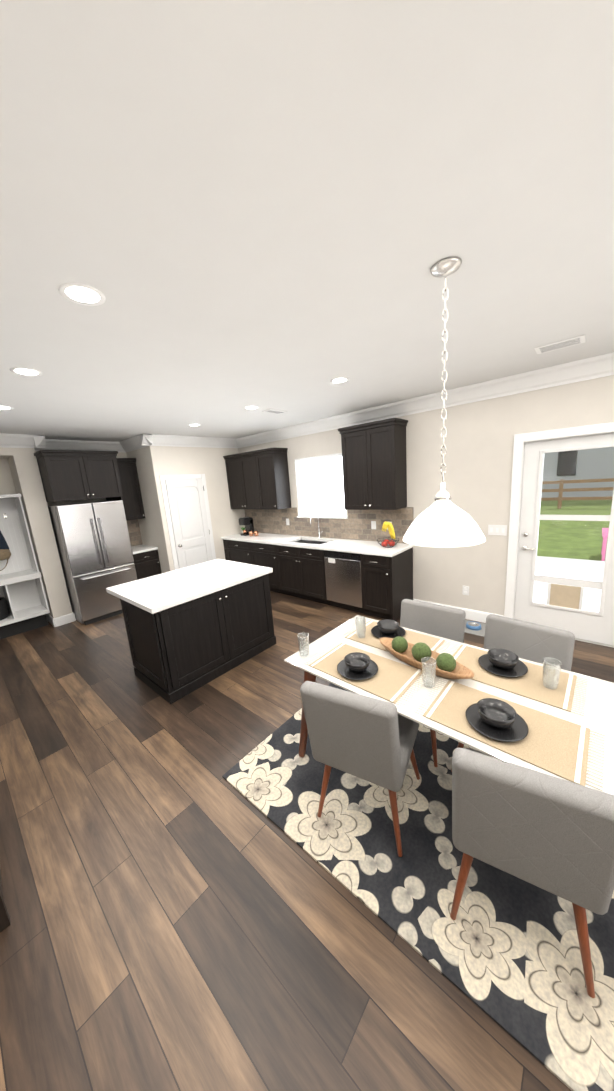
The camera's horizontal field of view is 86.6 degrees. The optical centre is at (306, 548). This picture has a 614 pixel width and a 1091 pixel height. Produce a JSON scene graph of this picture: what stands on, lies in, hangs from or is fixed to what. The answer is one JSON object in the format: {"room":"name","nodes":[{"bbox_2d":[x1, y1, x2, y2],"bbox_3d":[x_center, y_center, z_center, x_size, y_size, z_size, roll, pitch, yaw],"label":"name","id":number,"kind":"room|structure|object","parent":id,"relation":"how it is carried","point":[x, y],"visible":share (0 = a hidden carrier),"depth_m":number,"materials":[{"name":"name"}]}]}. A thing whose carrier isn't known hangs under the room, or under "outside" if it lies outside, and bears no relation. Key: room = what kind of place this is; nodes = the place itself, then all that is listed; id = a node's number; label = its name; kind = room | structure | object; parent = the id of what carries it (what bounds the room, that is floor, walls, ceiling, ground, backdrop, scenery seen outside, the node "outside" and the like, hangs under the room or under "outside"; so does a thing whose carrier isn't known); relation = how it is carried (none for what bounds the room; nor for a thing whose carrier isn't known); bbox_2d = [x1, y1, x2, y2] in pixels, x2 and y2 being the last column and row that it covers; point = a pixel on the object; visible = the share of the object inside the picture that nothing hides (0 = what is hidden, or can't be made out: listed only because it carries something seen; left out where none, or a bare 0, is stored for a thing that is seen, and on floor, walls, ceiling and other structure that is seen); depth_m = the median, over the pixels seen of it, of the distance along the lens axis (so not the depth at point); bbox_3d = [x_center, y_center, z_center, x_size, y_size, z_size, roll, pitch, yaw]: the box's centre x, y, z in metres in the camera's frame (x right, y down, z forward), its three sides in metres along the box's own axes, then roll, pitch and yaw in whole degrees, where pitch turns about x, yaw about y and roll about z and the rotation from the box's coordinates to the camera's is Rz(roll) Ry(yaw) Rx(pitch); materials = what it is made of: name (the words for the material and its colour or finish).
{"room":"kitchen","nodes":[
{"label":"kitchen","id":0,"kind":"room"},
{"bbox_2d":[0,447,72,617],"bbox_3d":[-4.374,-0.130,4.607,0.780,2.740,1.150,6,16,41],"label":"wall","id":1,"kind":"structure","parent":0,"point":[19,471],"depth_m":4.67,"materials":[{"name":"beige paint"}]},
{"bbox_2d":[0,433,47,447],"bbox_3d":[-4.041,-1.379,4.141,0.128,0.160,1.148,6,16,41],"label":"crown molding","id":2,"kind":"structure","parent":1,"relation":"attached to","point":[6,440],"depth_m":4.37,"materials":[{"name":"white wood"}]},
{"bbox_2d":[46,613,56,626],"bbox_3d":[-3.947,1.088,5.009,0.496,0.135,0.016,6,16,41],"label":"baseboard","id":3,"kind":"structure","parent":1,"relation":"attached to","point":[52,620],"depth_m":4.92,"materials":[{"name":"white wood"}]},
{"bbox_2d":[67,613,75,620],"bbox_3d":[-3.742,1.041,5.163,0.396,0.135,0.016,6,16,41],"label":"baseboard","id":4,"kind":"structure","parent":1,"relation":"attached to","point":[72,616],"depth_m":5.01,"materials":[{"name":"white wood"}]},
{"bbox_2d":[35,451,126,505],"bbox_3d":[-3.701,-0.397,5.643,0.400,2.740,1.350,6,16,41],"label":"wall","id":5,"kind":"structure","parent":0,"point":[121,455],"depth_m":5.34,"materials":[{"name":"beige paint"}]},
{"bbox_2d":[34,439,119,451],"bbox_3d":[-3.596,-1.635,5.208,0.128,0.160,1.350,6,16,41],"label":"crown molding","id":6,"kind":"structure","parent":5,"relation":"attached to","point":[78,445],"depth_m":5.19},
{"bbox_2d":[34,450,144,579],"bbox_3d":[-3.241,-0.238,5.280,0.787,2.510,1.397,6,16,41],"label":"upper cabinet","id":7,"kind":"object","parent":5,"relation":"attached to","point":[68,475],"visible":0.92,"depth_m":4.74,"materials":[{"name":"black wood"}]},
{"bbox_2d":[126,446,244,572],"bbox_3d":[-2.302,-0.680,6.498,1.350,2.740,1.840,6,16,41],"label":"wall","id":8,"kind":"structure","parent":0,"point":[154,464],"depth_m":5.70,"materials":[{"name":"beige paint"}]},
{"bbox_2d":[120,436,139,451],"bbox_3d":[-2.846,-1.721,5.350,0.780,0.160,0.128,6,16,41],"label":"crown molding","id":9,"kind":"structure","parent":8,"relation":"attached to","point":[133,443],"depth_m":5.41,"materials":[{"name":"white wood"}]},
{"bbox_2d":[137,434,235,447],"bbox_3d":[-1.962,-1.842,5.615,0.128,0.160,1.718,6,16,41],"label":"crown molding","id":10,"kind":"structure","parent":8,"relation":"attached to","point":[146,440],"depth_m":5.49,"materials":[{"name":"white wood"}]},
{"bbox_2d":[160,474,215,569],"bbox_3d":[-2.045,-0.234,5.802,0.017,2.115,0.830,6,16,41],"label":"door frame","id":11,"kind":"structure","parent":8,"relation":"attached to","point":[192,476],"depth_m":5.57,"materials":[{"name":"white paint"}]},
{"bbox_2d":[165,479,212,568],"bbox_3d":[-2.008,-0.198,5.787,0.091,2.027,0.685,6,16,41],"label":"pantry door","id":12,"kind":"structure","parent":8,"relation":"in","point":[188,513],"depth_m":5.73,"materials":[{"name":"white paint"}]},
{"bbox_2d":[285,543,316,558],"bbox_3d":[-0.065,0.055,5.104,0.712,0.210,0.005,6,16,41],"label":"drawer","id":13,"kind":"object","parent":0,"relation":"attached to","point":[295,550],"depth_m":4.98,"materials":[{"name":"black wood"}]},
{"bbox_2d":[0,591,613,1090],"bbox_3d":[-0.016,1.460,2.312,10.800,0.060,5.850,6,16,41],"label":"floor","id":14,"kind":"structure","parent":0,"point":[184,913],"depth_m":1.45,"materials":[{"name":"brown wood"}]},
{"bbox_2d":[0,868,10,931],"bbox_3d":[-1.898,1.295,1.468,0.896,0.880,0.662,6,16,41],"label":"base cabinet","id":15,"kind":"object","parent":14,"relation":"on","point":[5,923],"visible":1,"depth_m":1.44,"materials":[{"name":"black wood"}]},
{"bbox_2d":[0,493,49,638],"bbox_3d":[-4.290,0.266,4.545,0.448,1.980,0.782,6,16,41],"label":"built-in shelving unit","id":16,"kind":"object","parent":14,"relation":"on","point":[24,607],"visible":1,"depth_m":4.76,"materials":[{"name":"white paint"}]},
{"bbox_2d":[48,500,136,624],"bbox_3d":[-3.341,0.170,5.166,0.816,1.775,0.855,6,16,41],"label":"fridge","id":17,"kind":"object","parent":14,"relation":"on","point":[93,542],"visible":0.92,"depth_m":4.86,"materials":[{"name":"metal"}]},
{"bbox_2d":[127,519,161,579],"bbox_3d":[-2.961,0.199,5.762,0.656,1.420,0.444,6,16,41],"label":"base cabinet","id":18,"kind":"object","parent":14,"relation":"on","point":[146,561],"visible":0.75,"depth_m":5.66,"materials":[{"name":"black wood"}]},
{"bbox_2d":[120,571,276,703],"bbox_3d":[-1.169,0.795,3.598,0.998,0.880,1.330,6,16,41],"label":"kitchen island","id":19,"kind":"object","parent":14,"relation":"on","point":[190,629],"depth_m":3.14,"materials":[{"name":"black wood"}]},
{"bbox_2d":[106,559,272,614],"bbox_3d":[-1.232,0.338,3.529,1.060,0.050,1.370,6,16,41],"label":"island countertop","id":20,"kind":"structure","parent":19,"relation":"on","point":[153,593],"depth_m":3.33,"materials":[{"name":"white stone"}]},
{"bbox_2d":[223,539,248,563],"bbox_3d":[-1.071,0.220,6.313,0.887,0.880,0.619,6,16,41],"label":"base cabinet","id":21,"kind":"object","parent":14,"relation":"on","point":[234,551],"depth_m":6.08,"materials":[{"name":"wood"}]},
{"bbox_2d":[245,539,300,593],"bbox_3d":[-0.508,0.280,5.826,0.852,0.880,0.619,6,16,41],"label":"base cabinet","id":22,"kind":"object","parent":14,"relation":"on","point":[260,554],"depth_m":5.51,"materials":[{"name":"wood"}]},
{"bbox_2d":[221,531,304,546],"bbox_3d":[-0.831,-0.198,5.972,1.627,0.040,0.634,6,16,41],"label":"countertop","id":23,"kind":"structure","parent":22,"relation":"on","point":[276,540],"depth_m":5.76,"materials":[{"name":"white stone"}]},
{"bbox_2d":[239,517,253,535],"bbox_3d":[-1.166,-0.431,6.271,0.170,0.340,0.230,6,16,41],"label":"coffee maker","id":24,"kind":"object","parent":23,"relation":"on","point":[247,522],"visible":0.85,"depth_m":6.23,"materials":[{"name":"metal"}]},
{"bbox_2d":[281,559,320,602],"bbox_3d":[0.094,0.461,5.338,0.720,0.640,0.619,6,16,41],"label":"base cabinet","id":25,"kind":"object","parent":14,"relation":"on","point":[301,578],"depth_m":5.08,"materials":[{"name":"wood"}]},
{"bbox_2d":[317,551,360,612],"bbox_3d":[0.681,0.416,4.769,0.745,0.875,0.573,6,16,41],"label":"dishwasher","id":26,"kind":"object","parent":14,"relation":"on","point":[351,563],"depth_m":4.59,"materials":[{"name":"metal"}]},
{"bbox_2d":[357,547,412,620],"bbox_3d":[1.098,0.451,4.437,0.448,0.880,0.619,6,16,41],"label":"base cabinet","id":27,"kind":"object","parent":14,"relation":"on","point":[385,583],"depth_m":4.23,"materials":[{"name":"wood"}]},
{"bbox_2d":[313,539,412,558],"bbox_3d":[0.774,-0.027,4.585,1.230,0.040,0.634,6,16,41],"label":"countertop","id":28,"kind":"structure","parent":27,"relation":"on","point":[354,546],"depth_m":4.46,"materials":[{"name":"white stone"}]},
{"bbox_2d":[377,521,398,547],"bbox_3d":[1.071,-0.187,4.317,0.296,0.338,0.296,6,16,41],"label":"fruit bowl","id":29,"kind":"object","parent":28,"relation":"on","point":[386,542],"visible":1,"depth_m":4.29,"materials":[{"name":"yellow food"}]},
{"bbox_2d":[222,683,613,1090],"bbox_3d":[0.828,1.430,1.981,2.314,0.012,1.600,6,16,41],"label":"rug","id":30,"kind":"object","parent":14,"relation":"on","point":[502,950],"visible":0.67,"depth_m":1.43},
{"bbox_2d":[300,681,419,856],"bbox_3d":[0.328,1.044,1.801,0.472,0.880,0.574,2,14,29],"label":"chair","id":31,"kind":"object","parent":30,"relation":"on","point":[369,739],"visible":0.98,"depth_m":1.54,"materials":[{"name":"fabric"}]},
{"bbox_2d":[400,599,465,766],"bbox_3d":[0.805,0.894,2.348,0.472,0.880,0.574,6,16,41],"label":"chair","id":32,"kind":"object","parent":30,"relation":"on","point":[446,622],"visible":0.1,"depth_m":2.39,"materials":[{"name":"fabric"}]},
{"bbox_2d":[284,615,613,794],"bbox_3d":[0.802,1.065,1.890,1.761,0.735,0.885,6,16,41],"label":"dining table","id":33,"kind":"object","parent":30,"relation":"on","point":[598,714],"visible":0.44,"depth_m":1.59,"materials":[{"name":"white wood"}]},
{"bbox_2d":[297,632,308,656],"bbox_3d":[-0.021,0.628,2.123,0.074,0.140,0.074,6,16,41],"label":"tumbler","id":34,"kind":"object","parent":33,"relation":"on","point":[304,650],"visible":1,"depth_m":2.11,"materials":[{"name":"clear glass"}]},
{"bbox_2d":[304,639,429,706],"bbox_3d":[0.339,0.710,1.933,0.679,0.006,0.355,6,16,41],"label":"placemat","id":35,"kind":"object","parent":33,"relation":"on","point":[392,680],"depth_m":1.85,"materials":[{"name":"beige fabric"}]},
{"bbox_2d":[337,652,377,679],"bbox_3d":[0.295,0.679,1.910,0.241,0.073,0.241,6,16,41],"label":"bowl","id":36,"kind":"object","parent":35,"relation":"on","point":[357,666],"visible":0.96,"depth_m":1.90,"materials":[{"name":"black ceramic"}]},
{"bbox_2d":[422,657,435,687],"bbox_3d":[0.646,0.658,1.727,0.074,0.140,0.074,6,16,41],"label":"tumbler","id":37,"kind":"object","parent":35,"relation":"on","point":[425,679],"visible":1,"depth_m":1.71,"materials":[{"name":"clear glass"}]},
{"bbox_2d":[379,636,473,678],"bbox_3d":[0.673,0.618,1.915,0.596,0.131,0.192,6,16,41],"label":"tray","id":38,"kind":"object","parent":33,"relation":"on","point":[448,666],"visible":0.9,"depth_m":1.87,"materials":[{"name":"brown wood"}]},
{"bbox_2d":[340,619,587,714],"bbox_3d":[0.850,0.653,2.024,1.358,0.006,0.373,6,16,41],"label":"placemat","id":39,"kind":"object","parent":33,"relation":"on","point":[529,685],"depth_m":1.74,"materials":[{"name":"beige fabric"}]},
{"bbox_2d":[355,616,365,637],"bbox_3d":[0.380,0.557,2.301,0.074,0.140,0.074,6,16,41],"label":"tumbler","id":40,"kind":"object","parent":39,"relation":"on","point":[357,623],"visible":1,"depth_m":2.29,"materials":[{"name":"clear glass"}]},
{"bbox_2d":[371,619,405,637],"bbox_3d":[0.579,0.571,2.327,0.241,0.073,0.241,6,16,41],"label":"bowl","id":41,"kind":"object","parent":39,"relation":"on","point":[387,628],"visible":0.96,"depth_m":2.32,"materials":[{"name":"black ceramic"}]},
{"bbox_2d":[478,649,527,676],"bbox_3d":[1.103,0.635,1.837,0.241,0.073,0.241,6,16,41],"label":"bowl","id":42,"kind":"object","parent":39,"relation":"on","point":[504,662],"visible":1,"depth_m":1.82,"materials":[{"name":"black ceramic"}]},
{"bbox_2d":[542,657,561,689],"bbox_3d":[1.232,0.631,1.644,0.074,0.140,0.074,6,16,41],"label":"tumbler","id":43,"kind":"object","parent":39,"relation":"on","point":[552,686],"visible":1,"depth_m":1.63,"materials":[{"name":"clear glass"}]},
{"bbox_2d":[414,677,604,790],"bbox_3d":[0.869,0.772,1.450,0.679,0.006,0.355,6,16,41],"label":"placemat","id":44,"kind":"object","parent":33,"relation":"on","point":[557,746],"depth_m":1.36,"materials":[{"name":"beige fabric"}]},
{"bbox_2d":[465,698,528,741],"bbox_3d":[0.832,0.739,1.434,0.241,0.073,0.241,6,16,41],"label":"bowl","id":45,"kind":"object","parent":44,"relation":"on","point":[496,719],"visible":1,"depth_m":1.42,"materials":[{"name":"black ceramic"}]},
{"bbox_2d":[451,614,574,771],"bbox_3d":[1.238,0.941,1.974,0.574,0.880,0.472,-15,16,-41],"label":"chair","id":46,"kind":"object","parent":30,"relation":"on","point":[534,642],"visible":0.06,"depth_m":2.01,"materials":[{"name":"fabric"}]},
{"bbox_2d":[450,748,613,997],"bbox_3d":[0.876,1.100,1.340,0.472,0.880,0.574,3,14,30],"label":"chair","id":47,"kind":"object","parent":30,"relation":"on","point":[551,834],"visible":1,"depth_m":1.07,"materials":[{"name":"fabric"}]},
{"bbox_2d":[464,620,485,636],"bbox_3d":[1.982,0.924,3.897,0.380,0.050,0.350,6,16,41],"label":"pet bowl","id":48,"kind":"object","parent":14,"relation":"on","point":[475,628],"visible":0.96,"depth_m":3.83,"materials":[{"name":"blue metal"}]},
{"bbox_2d":[0,0,613,441],"bbox_3d":[-0.219,-1.273,1.740,10.800,0.060,5.850,6,16,41],"label":"ceiling","id":49,"kind":"structure","parent":0,"point":[230,210],"depth_m":1.05,"materials":[{"name":"white paint"}]},
{"bbox_2d":[0,405,13,409],"bbox_3d":[-2.855,-1.315,3.042,0.176,0.005,0.176,6,16,41],"label":"recessed light","id":50,"kind":"object","parent":49,"relation":"in","point":[5,407],"visible":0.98,"depth_m":3.07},
{"bbox_2d":[10,367,41,375],"bbox_3d":[-1.935,-1.217,2.247,0.176,0.005,0.176,6,16,41],"label":"recessed light","id":51,"kind":"object","parent":49,"relation":"in","point":[23,371],"visible":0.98,"depth_m":2.24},
{"bbox_2d":[58,283,105,305],"bbox_3d":[-0.988,-1.118,1.437,0.176,0.005,0.176,6,16,41],"label":"recessed light","id":52,"kind":"object","parent":49,"relation":"in","point":[82,294],"visible":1,"depth_m":1.43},
{"bbox_2d":[244,406,258,409],"bbox_3d":[-0.644,-1.634,3.781,0.176,0.005,0.176,6,16,41],"label":"recessed light","id":53,"kind":"object","parent":49,"relation":"in","point":[251,407],"visible":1,"depth_m":3.78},
{"bbox_2d":[262,409,286,413],"bbox_3d":[-0.404,-1.713,4.079,0.150,0.009,0.300,6,16,41],"label":"ceiling vent","id":54,"kind":"object","parent":49,"relation":"in","point":[273,411],"visible":1,"depth_m":4.07,"materials":[{"name":"white metal"}]},
{"bbox_2d":[330,377,348,383],"bbox_3d":[0.297,-1.536,2.980,0.176,0.005,0.176,6,16,41],"label":"recessed light","id":55,"kind":"object","parent":49,"relation":"in","point":[339,380],"visible":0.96,"depth_m":2.97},
{"bbox_2d":[403,256,485,546],"bbox_3d":[0.653,-0.643,1.553,0.394,1.219,0.394,6,16,41],"label":"pendant light","id":56,"kind":"object","parent":49,"relation":"hanging from","point":[442,520],"visible":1,"depth_m":1.54,"materials":[{"name":"white glass"}]},
{"bbox_2d":[534,335,585,353],"bbox_3d":[1.930,-1.553,2.488,0.300,0.009,0.190,6,16,41],"label":"ceiling vent","id":57,"kind":"object","parent":49,"relation":"in","point":[561,344],"visible":0.98,"depth_m":2.47,"materials":[{"name":"white metal"}]},
{"bbox_2d":[301,539,320,546],"bbox_3d":[0.189,-0.023,5.388,0.712,0.210,0.007,6,16,41],"label":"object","id":58,"kind":"structure","parent":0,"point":[304,542],"depth_m":5.38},
{"bbox_2d":[238,375,613,615],"bbox_3d":[2.218,-0.431,3.704,9.150,2.740,0.120,6,16,41],"label":"wall","id":59,"kind":"structure","parent":0,"point":[479,445],"depth_m":3.83,"materials":[{"name":"beige paint"}]},
{"bbox_2d":[224,454,258,508],"bbox_3d":[-1.063,-1.239,6.099,0.945,0.975,0.335,6,16,41],"label":"upper cabinet","id":60,"kind":"object","parent":59,"relation":"attached to","point":[240,472],"depth_m":6.01,"materials":[{"name":"black wood"}]},
{"bbox_2d":[251,450,290,508],"bbox_3d":[-0.607,-1.190,5.705,0.501,0.975,0.335,6,16,41],"label":"upper cabinet","id":61,"kind":"object","parent":59,"relation":"attached to","point":[272,484],"depth_m":5.56,"materials":[{"name":"black wood"}]},
{"bbox_2d":[294,453,347,518],"bbox_3d":[0.232,-0.994,5.304,1.060,0.989,0.150,6,16,41],"label":"window frame","id":62,"kind":"structure","parent":59,"relation":"attached to","point":[296,471],"depth_m":5.51,"materials":[{"name":"white wood"}]},
{"bbox_2d":[299,456,345,514],"bbox_3d":[0.258,-1.008,5.331,0.976,0.949,0.040,6,16,41],"label":"window","id":63,"kind":"structure","parent":59,"relation":"in","point":[315,488],"depth_m":5.46,"materials":[{"name":"white paint"}]},
{"bbox_2d":[296,454,345,516],"bbox_3d":[0.226,-0.998,5.295,0.968,0.945,0.040,6,16,41],"label":"window blinds","id":64,"kind":"object","parent":63,"relation":"attached to","point":[333,505],"visible":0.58,"depth_m":5.27,"materials":[{"name":"white plastic"}]},
{"bbox_2d":[339,418,406,509],"bbox_3d":[0.898,-1.073,4.392,0.780,1.065,0.335,6,16,41],"label":"upper cabinet","id":65,"kind":"object","parent":59,"relation":"attached to","point":[374,464],"depth_m":4.21,"materials":[{"name":"black wood"}]},
{"bbox_2d":[236,352,613,447],"bbox_3d":[2.044,-1.665,3.350,9.150,0.160,0.128,6,16,41],"label":"crown molding","id":66,"kind":"structure","parent":59,"relation":"attached to","point":[599,366],"depth_m":3.62,"materials":[{"name":"white wood"}]},
{"bbox_2d":[413,599,502,622],"bbox_3d":[1.914,0.817,4.227,1.110,0.135,0.016,6,16,41],"label":"baseboard","id":67,"kind":"structure","parent":59,"relation":"attached to","point":[476,615],"depth_m":4.08,"materials":[{"name":"white wood"}]},
{"bbox_2d":[462,586,468,595],"bbox_3d":[1.990,0.526,4.083,0.075,0.120,0.008,6,16,41],"label":"electrical outlet plate","id":68,"kind":"object","parent":59,"relation":"attached to","point":[465,590],"visible":1,"depth_m":4.08,"materials":[{"name":"white paint"}]},
{"bbox_2d":[488,525,506,535],"bbox_3d":[2.172,-0.210,3.717,0.190,0.120,0.008,6,16,41],"label":"switch plate","id":69,"kind":"object","parent":59,"relation":"attached to","point":[500,530],"visible":1,"depth_m":3.71,"materials":[{"name":"white paint"}]},
{"bbox_2d":[504,422,613,648],"bbox_3d":[2.722,-0.108,3.351,1.090,2.180,0.167,6,16,41],"label":"door frame","id":70,"kind":"structure","parent":59,"relation":"attached to","point":[521,440],"depth_m":3.48,"materials":[{"name":"white paint"}]},
{"bbox_2d":[514,433,613,645],"bbox_3d":[2.706,-0.064,3.339,0.904,2.073,0.103,6,16,41],"label":"patio door","id":71,"kind":"structure","parent":59,"relation":"in","point":[561,609],"depth_m":3.43,"materials":[{"name":"white paint"}]},
{"label":"outside","id":72,"kind":"structure","parent":0,"visible":0},
{"bbox_2d":[304,500,611,560],"bbox_3d":[14.185,-6.427,36.782,90.000,0.200,66.190,6,16,41],"label":"lawn","id":73,"kind":"structure","parent":72,"point":[560,536],"depth_m":10.29,"materials":[{"name":"green plant"}]},
{"bbox_2d":[318,458,343,501],"bbox_3d":[8.997,-9.154,31.213,13.800,8.150,10.800,6,16,41],"label":"house","id":74,"kind":"structure","parent":73,"relation":"on","point":[330,481],"depth_m":31.07,"materials":[{"name":"white"}]},
{"bbox_2d":[304,478,613,508],"bbox_3d":[-2.085,-4.063,27.461,62.000,1.350,0.140,6,16,41],"label":"fence","id":75,"kind":"object","parent":73,"relation":"on","point":[560,490],"depth_m":14.99,"materials":[{"name":"brown wood"}]},
{"bbox_2d":[533,453,604,611],"bbox_3d":[3.976,-0.732,4.741,5.700,3.250,3.809,6,16,41],"label":"porch","id":76,"kind":"object","parent":73,"relation":"on","point":[547,564],"depth_m":5.57,"materials":[{"name":"concrete"}]},
{"bbox_2d":[541,447,613,497],"bbox_3d":[20.806,-8.281,20.896,16.400,8.950,10.800,6,16,41],"label":"house","id":77,"kind":"structure","parent":73,"relation":"on","point":[555,461],"depth_m":19.24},
{"bbox_2d":[601,528,608,560],"bbox_3d":[6.827,-0.058,6.971,0.800,0.610,0.900,6,16,41],"label":"table","id":78,"kind":"object","parent":73,"relation":"on","point":[604,544],"depth_m":6.93,"materials":[{"name":"pink"}]}
]}

